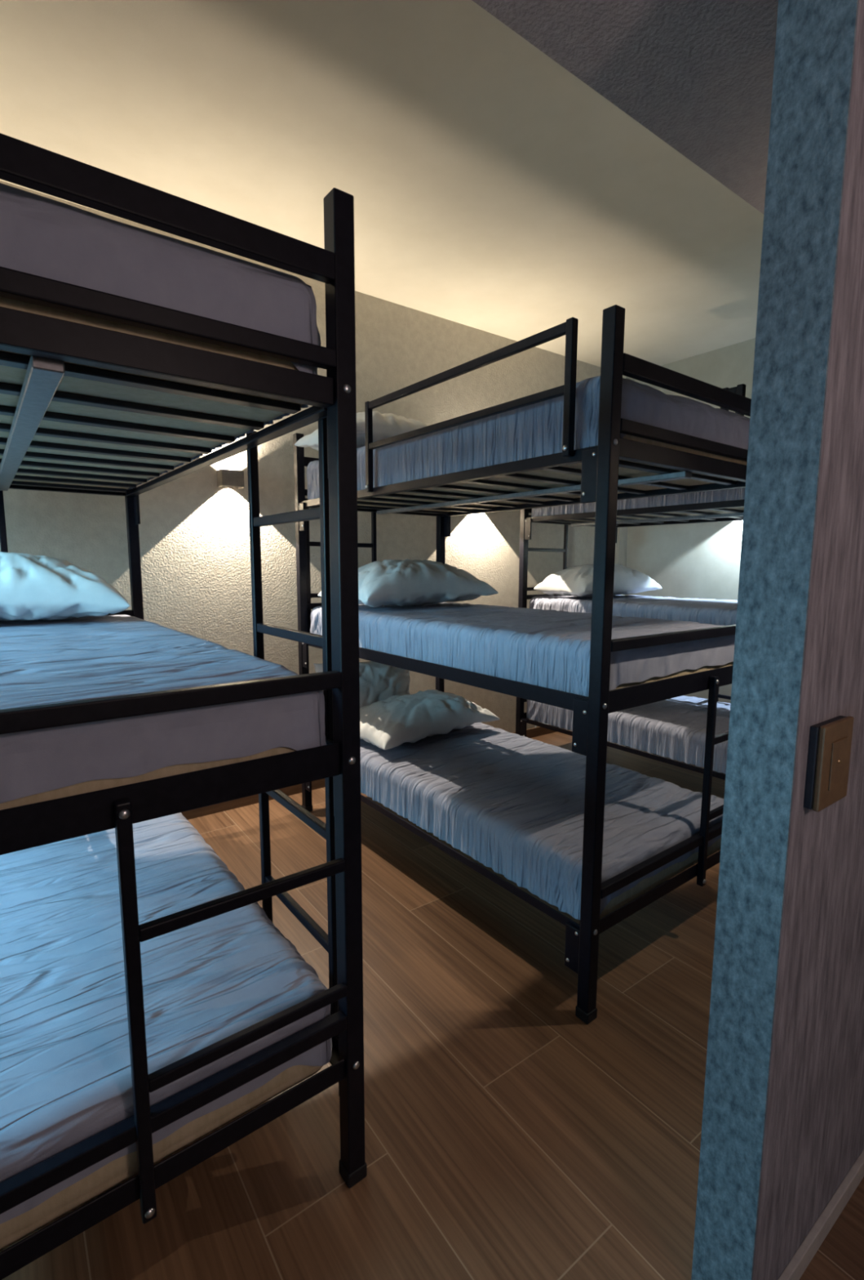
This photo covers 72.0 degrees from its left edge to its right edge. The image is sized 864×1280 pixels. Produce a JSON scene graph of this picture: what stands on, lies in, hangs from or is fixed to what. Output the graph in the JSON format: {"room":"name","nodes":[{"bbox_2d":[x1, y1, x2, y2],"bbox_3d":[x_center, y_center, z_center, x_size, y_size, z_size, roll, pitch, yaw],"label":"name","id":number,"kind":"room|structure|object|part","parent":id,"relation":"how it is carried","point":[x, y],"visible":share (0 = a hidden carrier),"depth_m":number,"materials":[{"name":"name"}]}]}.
{"room":"dormitory","nodes":[
{"label":"dormitory","id":0,"kind":"room"},
{"bbox_2d":[0,180,600,733],"bbox_3d":[-0.819,-0.555,3.490,6.270,2.980,0.100,-5,9,-36],"label":"wall","id":1,"kind":"structure","parent":0,"point":[194,532],"depth_m":3.43,"materials":[{"name":"paint"}]},
{"bbox_2d":[216,468,244,488],"bbox_3d":[-1.067,-0.851,3.149,0.116,0.085,0.088,-5,9,-36],"label":"wall sconce","id":2,"kind":"object","parent":1,"relation":"attached to","point":[226,478],"visible":1,"depth_m":3.12,"materials":[{"name":"beige metal"}]},
{"bbox_2d":[181,724,566,819],"bbox_3d":[-0.791,0.891,3.628,6.070,0.075,0.012,-5,9,-36],"label":"baseboard","id":3,"kind":"structure","parent":1,"relation":"attached to","point":[536,731],"depth_m":3.43,"materials":[{"name":"brown wood"}]},
{"bbox_2d":[614,375,635,595],"bbox_3d":[1.632,-0.797,5.172,0.110,2.905,0.070,-5,9,-36],"label":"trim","id":4,"kind":"structure","parent":1,"relation":"attached to","point":[621,544],"depth_m":5.13,"materials":[{"name":"paint"}]},
{"bbox_2d":[0,0,764,367],"bbox_3d":[-0.120,-1.962,2.364,6.270,0.100,2.438,-5,9,-36],"label":"ceiling","id":5,"kind":"structure","parent":0,"point":[495,190],"depth_m":2.30,"materials":[{"name":"paint"}]},
{"bbox_2d":[0,729,863,1279],"bbox_3d":[0.652,1.220,1.694,6.270,0.080,5.080,-5,9,-36],"label":"floor","id":6,"kind":"structure","parent":0,"point":[509,1135],"depth_m":1.51,"materials":[{"name":"brown wood"}]},
{"bbox_2d":[0,133,367,1279],"bbox_3d":[-1.139,0.136,1.708,1.010,2.054,2.016,-5,9,-37],"label":"bunk bed","id":7,"kind":"object","parent":6,"relation":"on","point":[49,341],"visible":0.7,"depth_m":1.08,"materials":[{"name":"black metal"}]},
{"bbox_3d":[-1.726,-0.633,2.377,0.908,0.049,0.032,-5,9,-37],"label":"rail","id":8,"kind":"part","parent":7,"relation":"part of","materials":[{"name":"black metal"}]},
{"bbox_3d":[-1.356,-0.013,2.753,0.042,2.024,0.042,-5,9,-37],"label":"post","id":9,"kind":"part","parent":7,"relation":"part of","materials":[{"name":"black metal"}]},
{"bbox_2d":[0,182,320,489],"bbox_3d":[-1.141,-0.640,1.606,0.933,0.222,1.916,-5,9,-37],"label":"mattress","id":10,"kind":"object","parent":7,"relation":"on","point":[41,236],"visible":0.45,"depth_m":1.00,"materials":[{"name":"white fabric"}]},
{"bbox_2d":[0,614,326,809],"bbox_3d":[-1.144,0.098,1.699,0.939,0.188,1.917,-5,9,-37],"label":"mattress","id":11,"kind":"object","parent":7,"relation":"on","point":[42,661],"visible":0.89,"depth_m":1.11,"materials":[{"name":"fabric"}]},
{"bbox_2d":[0,551,130,621],"bbox_3d":[-1.600,-0.194,2.198,0.800,0.260,0.480,-5,9,-34],"label":"pillow","id":12,"kind":"object","parent":11,"relation":"on","point":[33,587],"visible":1,"depth_m":2.13,"materials":[{"name":"white fabric"}]},
{"bbox_2d":[0,812,332,1251],"bbox_3d":[-1.146,0.784,1.786,0.937,0.188,1.917,-5,9,-37],"label":"mattress","id":13,"kind":"object","parent":7,"relation":"on","point":[65,1070],"visible":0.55,"depth_m":1.27,"materials":[{"name":"fabric"}]},
{"bbox_3d":[-0.556,-0.438,0.862,0.908,0.049,0.032,-5,9,-37],"label":"rail","id":14,"kind":"part","parent":7,"relation":"part of","materials":[{"name":"black metal"}]},
{"bbox_3d":[-0.558,0.274,0.952,0.908,0.068,0.032,-5,9,-37],"label":"rail","id":15,"kind":"part","parent":7,"relation":"part of","materials":[{"name":"black metal"}]},
{"bbox_3d":[-0.561,0.970,1.040,0.908,0.046,0.032,-5,9,-37],"label":"rail","id":16,"kind":"part","parent":7,"relation":"part of","materials":[{"name":"black metal"}]},
{"bbox_3d":[-0.772,-0.558,1.901,0.032,0.033,1.898,-5,9,-37],"label":"rail","id":17,"kind":"part","parent":7,"relation":"part of","materials":[{"name":"black metal"}]},
{"bbox_3d":[-0.774,0.154,1.991,0.032,0.052,1.898,-5,9,-37],"label":"rail","id":18,"kind":"part","parent":7,"relation":"part of","materials":[{"name":"black metal"}]},
{"bbox_3d":[-0.777,0.850,2.079,0.032,0.030,1.898,-5,9,-37],"label":"rail","id":19,"kind":"part","parent":7,"relation":"part of","materials":[{"name":"black metal"}]},
{"bbox_3d":[-0.176,0.185,1.225,0.042,2.024,0.042,-5,9,-37],"label":"post","id":20,"kind":"part","parent":7,"relation":"part of","materials":[{"name":"black metal"}]},
{"bbox_2d":[293,304,751,1024],"bbox_3d":[0.266,0.004,2.753,1.024,2.062,2.016,-5,9,-37],"label":"bunk bed","id":21,"kind":"object","parent":6,"relation":"on","point":[601,480],"visible":0.53,"depth_m":1.87,"materials":[{"name":"black metal"}]},
{"bbox_3d":[-0.701,-0.070,3.229,0.042,2.024,0.042,-5,9,-37],"label":"post","id":22,"kind":"part","parent":21,"relation":"part of","materials":[{"name":"black metal"}]},
{"bbox_3d":[-0.317,-0.761,3.426,0.908,0.049,0.032,-5,9,-37],"label":"rail","id":23,"kind":"part","parent":21,"relation":"part of","materials":[{"name":"black metal"}]},
{"bbox_3d":[0.053,-0.140,3.803,0.042,2.024,0.042,-5,9,-37],"label":"post","id":24,"kind":"part","parent":21,"relation":"part of","materials":[{"name":"black metal"}]},
{"bbox_3d":[-0.103,0.095,2.480,0.032,0.052,1.898,-5,9,-37],"label":"rail","id":25,"kind":"part","parent":21,"relation":"part of","materials":[{"name":"black metal"}]},
{"bbox_3d":[-0.101,-0.617,2.390,0.032,0.033,1.898,-5,9,-37],"label":"rail","id":26,"kind":"part","parent":21,"relation":"part of","materials":[{"name":"black metal"}]},
{"bbox_3d":[-0.106,0.791,2.568,0.032,0.030,1.898,-5,9,-37],"label":"rail","id":27,"kind":"part","parent":21,"relation":"part of","materials":[{"name":"black metal"}]},
{"bbox_2d":[310,602,735,696],"bbox_3d":[0.265,-0.029,2.749,0.939,0.188,1.917,-5,9,-37],"label":"mattress","id":28,"kind":"object","parent":21,"relation":"on","point":[544,648],"visible":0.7,"depth_m":2.14,"materials":[{"name":"fabric"}]},
{"bbox_2d":[318,559,498,607],"bbox_3d":[-0.114,-0.310,3.182,0.860,0.247,0.470,-6,9,-39],"label":"pillow","id":29,"kind":"object","parent":28,"relation":"on","point":[390,582],"visible":0.89,"depth_m":2.99,"materials":[{"name":"white fabric"}]},
{"bbox_2d":[306,375,750,511],"bbox_3d":[0.269,-0.767,2.656,0.937,0.222,1.917,-5,9,-37],"label":"mattress","id":30,"kind":"object","parent":21,"relation":"on","point":[536,429],"visible":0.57,"depth_m":1.99,"materials":[{"name":"fabric"}]},
{"bbox_2d":[294,410,427,450],"bbox_3d":[-0.261,-1.045,3.062,0.740,0.215,0.480,-6,10,-41],"label":"pillow","id":31,"kind":"object","parent":30,"relation":"on","point":[385,425],"visible":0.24,"depth_m":2.85,"materials":[{"name":"white fabric"}]},
{"bbox_2d":[360,722,724,919],"bbox_3d":[0.263,0.656,2.836,0.933,0.188,1.916,-5,9,-37],"label":"mattress","id":32,"kind":"object","parent":21,"relation":"on","point":[513,803],"visible":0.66,"depth_m":2.33,"materials":[{"name":"fabric"}]},
{"bbox_2d":[313,661,410,707],"bbox_3d":[-0.346,0.296,3.361,0.639,0.378,0.160,-5,9,-37],"label":"pillow","id":33,"kind":"object","parent":32,"relation":"on","point":[379,682],"visible":0.27,"depth_m":3.33,"materials":[{"name":"white fabric"}]},
{"bbox_2d":[360,689,500,750],"bbox_3d":[-0.068,0.399,3.207,0.820,0.217,0.440,-6,10,-42],"label":"pillow","id":34,"kind":"object","parent":32,"relation":"on","point":[393,722],"visible":0.89,"depth_m":3.04,"materials":[{"name":"white fabric"}]},
{"bbox_3d":[0.637,-0.685,2.951,0.032,0.033,1.898,-5,9,-37],"label":"rail","id":35,"kind":"part","parent":21,"relation":"part of","materials":[{"name":"black metal"}]},
{"bbox_3d":[0.479,0.127,1.702,0.042,2.024,0.042,-5,9,-37],"label":"post","id":36,"kind":"part","parent":21,"relation":"part of","materials":[{"name":"black metal"}]},
{"bbox_3d":[0.848,0.843,2.090,0.908,0.046,0.032,-5,9,-37],"label":"rail","id":37,"kind":"part","parent":21,"relation":"part of","materials":[{"name":"black metal"}]},
{"bbox_3d":[0.851,0.147,2.002,0.908,0.068,0.032,-5,9,-37],"label":"rail","id":38,"kind":"part","parent":21,"relation":"part of","materials":[{"name":"black metal"}]},
{"bbox_3d":[0.853,-0.565,1.912,0.908,0.049,0.032,-5,9,-37],"label":"rail","id":39,"kind":"part","parent":21,"relation":"part of","materials":[{"name":"black metal"}]},
{"bbox_2d":[515,499,745,780],"bbox_3d":[1.613,-0.113,3.755,1.010,2.054,2.016,-5,9,-37],"label":"bunk bed","id":40,"kind":"object","parent":6,"relation":"on","point":[526,520],"visible":0.27,"depth_m":4.01,"materials":[{"name":"black metal"}]},
{"bbox_3d":[0.642,-0.191,4.226,0.042,2.024,0.042,-5,9,-37],"label":"post","id":41,"kind":"part","parent":40,"relation":"part of","materials":[{"name":"black metal"}]},
{"bbox_3d":[1.026,-0.882,4.424,0.908,0.049,0.032,-5,9,-37],"label":"rail","id":42,"kind":"part","parent":40,"relation":"part of","materials":[{"name":"black metal"}]},
{"bbox_3d":[1.237,0.670,3.565,0.032,0.030,1.898,-5,9,-37],"label":"rail","id":43,"kind":"part","parent":40,"relation":"part of","materials":[{"name":"black metal"}]},
{"bbox_2d":[526,695,730,773],"bbox_3d":[1.606,0.535,3.833,0.937,0.188,1.917,-5,9,-37],"label":"mattress","id":44,"kind":"object","parent":40,"relation":"on","point":[675,728],"visible":0.34,"depth_m":3.59,"materials":[{"name":"fabric"}]},
{"bbox_2d":[529,595,737,625],"bbox_3d":[1.608,-0.150,3.747,0.933,0.188,1.916,-5,9,-37],"label":"mattress","id":45,"kind":"object","parent":40,"relation":"on","point":[702,611],"visible":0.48,"depth_m":3.55,"materials":[{"name":"fabric"}]},
{"bbox_2d":[533,563,662,596],"bbox_3d":[1.192,-0.428,4.227,0.880,0.230,0.440,-5,9,-37],"label":"pillow","id":46,"kind":"object","parent":45,"relation":"on","point":[576,581],"visible":0.75,"depth_m":4.07,"materials":[{"name":"white fabric"}]},
{"bbox_3d":[1.242,-0.738,3.387,0.032,0.033,1.898,-5,9,-37],"label":"rail","id":47,"kind":"part","parent":40,"relation":"part of","materials":[{"name":"black metal"}]},
{"bbox_2d":[531,487,746,524],"bbox_3d":[1.611,-0.888,3.653,0.939,0.222,1.917,-5,9,-37],"label":"mattress","id":48,"kind":"object","parent":40,"relation":"on","point":[735,494],"visible":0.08,"depth_m":3.42,"materials":[{"name":"fabric"}]},
{"bbox_3d":[1.980,-0.806,3.949,0.032,0.033,1.898,-5,9,-37],"label":"rail","id":49,"kind":"part","parent":40,"relation":"part of","materials":[{"name":"black metal"}]},
{"bbox_2d":[472,0,778,213],"bbox_3d":[1.385,-1.413,0.371,6.270,0.680,2.642,-5,9,-36],"label":"ceiling","id":50,"kind":"structure","parent":0,"point":[698,75],"depth_m":1.22,"materials":[{"name":"paint"}]},
{"bbox_2d":[625,337,755,703],"bbox_3d":[2.522,-0.627,4.152,0.100,2.980,2.790,-5,9,-36],"label":"wall","id":51,"kind":"structure","parent":0,"point":[702,560],"depth_m":4.62,"materials":[{"name":"paint"}]},
{"bbox_2d":[752,0,863,1279],"bbox_3d":[1.942,-0.061,1.974,3.480,2.400,0.118,-5,9,-36],"label":"wall","id":52,"kind":"structure","parent":0,"point":[815,1127],"depth_m":1.04,"materials":[{"name":"paint"}]},
{"bbox_2d":[691,0,858,1279],"bbox_3d":[0.535,0.063,0.954,0.004,2.400,0.104,-5,9,-36],"label":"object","id":53,"kind":"structure","parent":52,"relation":"attached to","point":[815,45],"depth_m":0.94,"materials":[{"name":"paint"}]},
{"bbox_2d":[804,715,854,812],"bbox_3d":[0.657,0.201,0.979,0.118,0.140,0.026,-5,9,-36],"label":"light switch","id":54,"kind":"object","parent":52,"relation":"attached to","point":[830,744],"visible":1,"depth_m":0.95,"materials":[{"name":"plastic"}]}
]}

